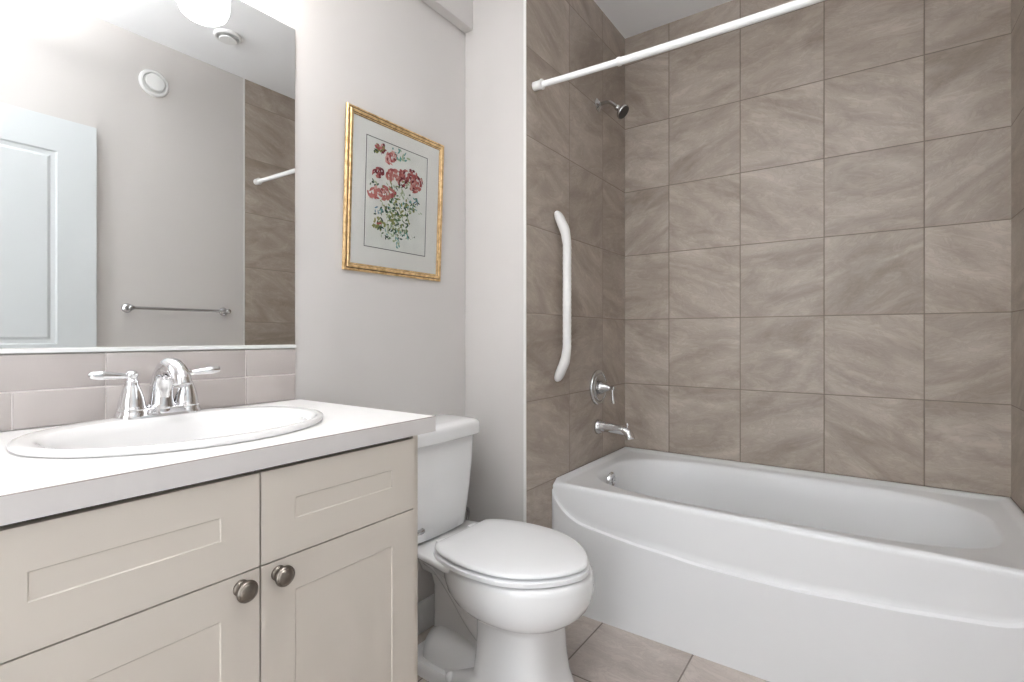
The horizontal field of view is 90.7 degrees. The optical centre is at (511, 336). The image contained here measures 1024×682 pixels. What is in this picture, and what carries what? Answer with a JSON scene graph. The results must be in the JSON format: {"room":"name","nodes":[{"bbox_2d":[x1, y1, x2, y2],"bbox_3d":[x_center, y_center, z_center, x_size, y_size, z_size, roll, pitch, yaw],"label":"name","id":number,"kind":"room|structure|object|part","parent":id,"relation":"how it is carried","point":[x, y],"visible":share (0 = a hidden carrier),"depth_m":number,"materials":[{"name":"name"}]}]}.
{"room":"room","nodes":[
{"label":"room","id":0,"kind":"room"},
{"bbox_2d":[0,0,464,601],"bbox_3d":[-0.654,-0.242,1.510,0.120,2.645,3.556,0,0,35],"label":"wall","id":1,"kind":"structure","parent":0,"point":[363,339],"depth_m":1.68,"materials":[{"name":"paint"}]},
{"bbox_2d":[0,349,295,431],"bbox_3d":[-0.838,0.107,1.138,0.007,0.145,0.756,0,0,35],"label":"tile backsplash","id":2,"kind":"structure","parent":1,"relation":"attached to","point":[37,390],"depth_m":1.09,"materials":[{"name":"white tile"}]},
{"bbox_2d":[0,0,295,353],"bbox_3d":[-0.837,-0.422,1.137,0.010,0.909,0.756,0,0,35],"label":"wall mirror","id":3,"kind":"object","parent":1,"relation":"attached to","point":[147,147],"visible":1,"depth_m":1.14,"materials":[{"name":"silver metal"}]},
{"bbox_2d":[342,102,443,281],"bbox_3d":[-0.392,-0.467,1.747,0.032,0.515,0.437,0,0,35],"label":"framed picture","id":4,"kind":"object","parent":1,"relation":"attached to","point":[393,201],"visible":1,"depth_m":1.72,"materials":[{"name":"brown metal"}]},
{"bbox_2d":[364,134,427,256],"bbox_3d":[-0.394,-0.473,1.745,0.015,0.359,0.276,0,0,35],"label":"painting","id":5,"kind":"object","parent":4,"relation":"attached to","point":[395,172],"depth_m":1.73,"materials":[{"name":"paper"}]},
{"bbox_2d":[418,594,433,634],"bbox_3d":[-0.395,1.025,1.762,0.014,0.110,0.726,0,0,35],"label":"baseboard","id":6,"kind":"structure","parent":1,"relation":"attached to","point":[426,606],"depth_m":1.86,"materials":[{"name":"white paint"}]},
{"bbox_2d":[421,0,472,32],"bbox_3d":[-0.858,-1.400,1.079,0.042,0.330,2.376,0,0,35],"label":"trim","id":7,"kind":"structure","parent":1,"relation":"attached to","point":[459,13],"depth_m":1.97,"materials":[{"name":"paint"}]},
{"bbox_2d":[466,507,469,519],"bbox_3d":[-0.216,0.772,1.934,0.107,0.267,0.118,0,0,35],"label":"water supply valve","id":8,"kind":"object","parent":1,"relation":"attached to","point":[467,508],"visible":0.14,"depth_m":1.95,"materials":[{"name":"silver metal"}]},
{"bbox_2d":[465,0,624,528],"bbox_3d":[0.201,-0.242,2.361,0.298,2.645,0.940,0,0,35],"label":"wall","id":9,"kind":"structure","parent":0,"point":[575,152],"depth_m":2.03,"materials":[{"name":"stone"}]},
{"bbox_2d":[524,0,525,521],"bbox_3d":[0.049,-0.242,1.893,0.012,2.645,0.004,0,0,35],"label":"trim","id":10,"kind":"structure","parent":9,"relation":"attached to","point":[524,0],"depth_m":1.89,"materials":[{"name":"white"}]},
{"bbox_2d":[554,211,570,381],"bbox_3d":[0.208,-0.165,2.055,0.071,0.699,0.055,0,0,35],"label":"grab bar","id":11,"kind":"object","parent":9,"relation":"attached to","point":[561,222],"visible":1,"depth_m":2.03,"materials":[{"name":"white plastic"}]},
{"bbox_2d":[590,370,614,404],"bbox_3d":[0.441,0.239,2.365,0.089,0.166,0.166,0,0,35],"label":"shower valve","id":12,"kind":"object","parent":9,"relation":"attached to","point":[599,387],"visible":1,"depth_m":2.35,"materials":[{"name":"silver metal"}]},
{"bbox_3d":[0.468,0.271,2.345,0.019,0.081,0.016,0,0,35],"label":"lever","id":13,"kind":"part","parent":12,"relation":"part of","materials":[{"name":"silver metal"}]},
{"bbox_2d":[595,98,628,118],"bbox_3d":[0.467,-1.063,2.346,0.153,0.121,0.068,0,0,35],"label":"shower","id":14,"kind":"object","parent":9,"relation":"attached to","point":[622,111],"visible":1,"depth_m":2.33,"materials":[{"name":"silver metal"}]},
{"bbox_3d":[0.448,-1.078,2.360,0.098,0.050,0.017,0,0,35],"label":"arm","id":15,"kind":"part","parent":14,"relation":"part of","materials":[{"name":"silver metal"}]},
{"bbox_2d":[594,419,634,439],"bbox_3d":[0.479,0.429,2.338,0.182,0.080,0.072,0,0,35],"label":"tub spout","id":16,"kind":"object","parent":9,"relation":"attached to","point":[600,426],"visible":1,"depth_m":2.33,"materials":[{"name":"silver metal"}]},
{"bbox_2d":[418,616,768,681],"bbox_3d":[0.116,1.130,0.968,2.003,0.100,3.556,0,0,35],"label":"floor","id":17,"kind":"structure","parent":0,"point":[597,651],"depth_m":1.69,"materials":[{"name":"tile"}]},
{"bbox_2d":[0,435,417,681],"bbox_3d":[-0.615,0.648,0.969,0.561,0.864,0.716,0,0,35],"label":"vanity cabinet","id":18,"kind":"object","parent":17,"relation":"on","point":[306,570],"visible":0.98,"depth_m":0.79,"materials":[{"name":"paint"}]},
{"bbox_3d":[-0.516,0.298,0.689,0.018,0.151,0.340,0,0,35],"label":"drawer","id":19,"kind":"part","parent":18,"relation":"part of","materials":[{"name":"paint"}]},
{"bbox_3d":[-0.516,0.670,0.689,0.018,0.589,0.340,0,0,35],"label":"door","id":20,"kind":"part","parent":18,"relation":"part of","materials":[{"name":"paint"}]},
{"bbox_2d":[0,399,435,525],"bbox_3d":[-0.622,0.197,0.974,0.532,0.034,0.802,0,0,35],"label":"countertop","id":21,"kind":"structure","parent":18,"relation":"on","point":[30,487],"depth_m":0.74,"materials":[{"name":"white laminate"}]},
{"bbox_2d":[6,406,323,457],"bbox_3d":[-0.625,0.242,0.985,0.425,0.149,0.510,0,0,35],"label":"sink","id":22,"kind":"object","parent":21,"relation":"in","point":[208,427],"visible":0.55,"depth_m":0.99,"materials":[{"name":"white ceramic"}]},
{"bbox_2d":[87,357,220,419],"bbox_3d":[-0.757,0.106,1.090,0.188,0.125,0.175,0,0,-12],"label":"bathroom faucet","id":23,"kind":"object","parent":22,"relation":"on","point":[170,373],"visible":1,"depth_m":1.05,"materials":[{"name":"silver metal"}]},
{"bbox_3d":[-0.808,0.078,1.019,0.023,0.020,0.074,0,0,35],"label":"lever","id":24,"kind":"part","parent":23,"relation":"part of","materials":[{"name":"silver metal"}]},
{"bbox_3d":[-0.789,0.119,1.050,0.061,0.097,0.061,0,0,35],"label":"handle","id":25,"kind":"part","parent":23,"relation":"part of","materials":[{"name":"silver metal"}]},
{"bbox_3d":[-0.760,0.159,1.092,0.059,0.019,0.161,0,0,35],"label":"plate","id":26,"kind":"part","parent":23,"relation":"part of","materials":[{"name":"silver metal"}]},
{"bbox_3d":[-0.723,0.105,1.067,0.149,0.123,0.054,0,0,35],"label":"spout","id":27,"kind":"part","parent":23,"relation":"part of","materials":[{"name":"silver metal"}]},
{"bbox_3d":[-0.731,0.119,1.133,0.061,0.097,0.061,0,0,35],"label":"handle","id":28,"kind":"part","parent":23,"relation":"part of","materials":[{"name":"silver metal"}]},
{"bbox_3d":[-0.707,0.078,1.161,0.023,0.020,0.074,0,0,35],"label":"lever","id":29,"kind":"part","parent":23,"relation":"part of","materials":[{"name":"silver metal"}]},
{"bbox_3d":[-0.416,0.397,0.790,0.030,0.034,0.034,0,0,35],"label":"knob","id":30,"kind":"part","parent":18,"relation":"part of","materials":[{"name":"grey metal"}]},
{"bbox_3d":[-0.381,0.397,0.841,0.030,0.034,0.034,0,0,35],"label":"knob","id":31,"kind":"part","parent":18,"relation":"part of","materials":[{"name":"grey metal"}]},
{"bbox_3d":[-0.319,0.298,0.969,0.018,0.151,0.339,0,0,35],"label":"drawer","id":32,"kind":"part","parent":18,"relation":"part of","materials":[{"name":"paint"}]},
{"bbox_3d":[-0.319,0.670,0.969,0.018,0.589,0.339,0,0,35],"label":"door","id":33,"kind":"part","parent":18,"relation":"part of","materials":[{"name":"paint"}]},
{"bbox_2d":[418,414,593,681],"bbox_3d":[-0.081,0.685,1.593,0.697,0.790,0.400,0,0,35],"label":"toilet","id":34,"kind":"object","parent":17,"relation":"on","point":[507,592],"visible":0.92,"depth_m":1.49,"materials":[{"name":"white ceramic"}]},
{"bbox_3d":[-0.294,0.610,1.579,0.037,0.022,0.034,0,0,35],"label":"flush lever","id":35,"kind":"part","parent":34,"relation":"part of","materials":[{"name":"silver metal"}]},
{"bbox_3d":[-0.293,0.504,1.732,0.190,0.319,0.356,0,0,35],"label":"tank","id":36,"kind":"part","parent":34,"relation":"part of","materials":[{"name":"white ceramic"}]},
{"bbox_3d":[-0.286,0.318,1.727,0.207,0.056,0.382,0,0,35],"label":"tank lid","id":37,"kind":"part","parent":34,"relation":"part of","materials":[{"name":"white ceramic"}]},
{"bbox_3d":[0.018,0.639,1.535,0.450,0.016,0.373,0,0,35],"label":"lid","id":38,"kind":"part","parent":34,"relation":"part of","materials":[{"name":"white plastic"}]},
{"bbox_3d":[0.018,0.662,1.535,0.458,0.015,0.381,0,0,35],"label":"seat","id":39,"kind":"part","parent":34,"relation":"part of","materials":[{"name":"white plastic"}]},
{"bbox_3d":[0.010,0.877,1.540,0.487,0.406,0.369,0,0,35],"label":"bowl","id":40,"kind":"part","parent":34,"relation":"part of","materials":[{"name":"white ceramic"}]},
{"bbox_2d":[552,447,1023,681],"bbox_3d":[0.974,0.829,1.928,1.462,0.502,0.756,0,0,35],"label":"bathtub","id":41,"kind":"object","parent":17,"relation":"on","point":[765,572],"visible":0.96,"depth_m":1.66,"materials":[{"name":"white plastic"}]},
{"bbox_3d":[0.445,0.643,2.262,0.024,0.076,0.076,0,0,35],"label":"overflow plate","id":42,"kind":"part","parent":41,"relation":"part of","materials":[{"name":"silver metal"}]},
{"bbox_2d":[594,0,731,38],"bbox_3d":[0.116,-1.615,0.968,2.003,0.100,3.556,0,0,35],"label":"ceiling","id":43,"kind":"structure","parent":0,"point":[631,18],"depth_m":2.44,"materials":[{"name":"white paint"}]},
{"bbox_2d":[625,0,1010,497],"bbox_3d":[1.227,-0.242,2.287,1.465,2.645,0.120,0,0,35],"label":"wall","id":44,"kind":"structure","parent":0,"point":[818,195],"depth_m":2.14,"materials":[{"name":"tile"}]},
{"bbox_2d":[1011,0,1023,512],"bbox_3d":[1.605,-0.242,1.446,0.120,2.645,1.060,0,0,35],"label":"wall","id":45,"kind":"structure","parent":0,"point":[1017,6],"depth_m":1.74,"materials":[{"name":"tile"}]},
{"bbox_2d":[532,0,824,90],"bbox_3d":[0.687,-0.952,1.520,1.466,0.046,0.040,0,0,34],"label":"shower curtain rod","id":46,"kind":"object","parent":45,"relation":"attached to","point":[794,5],"visible":1,"depth_m":1.61,"materials":[{"name":"white metal"}]}
]}

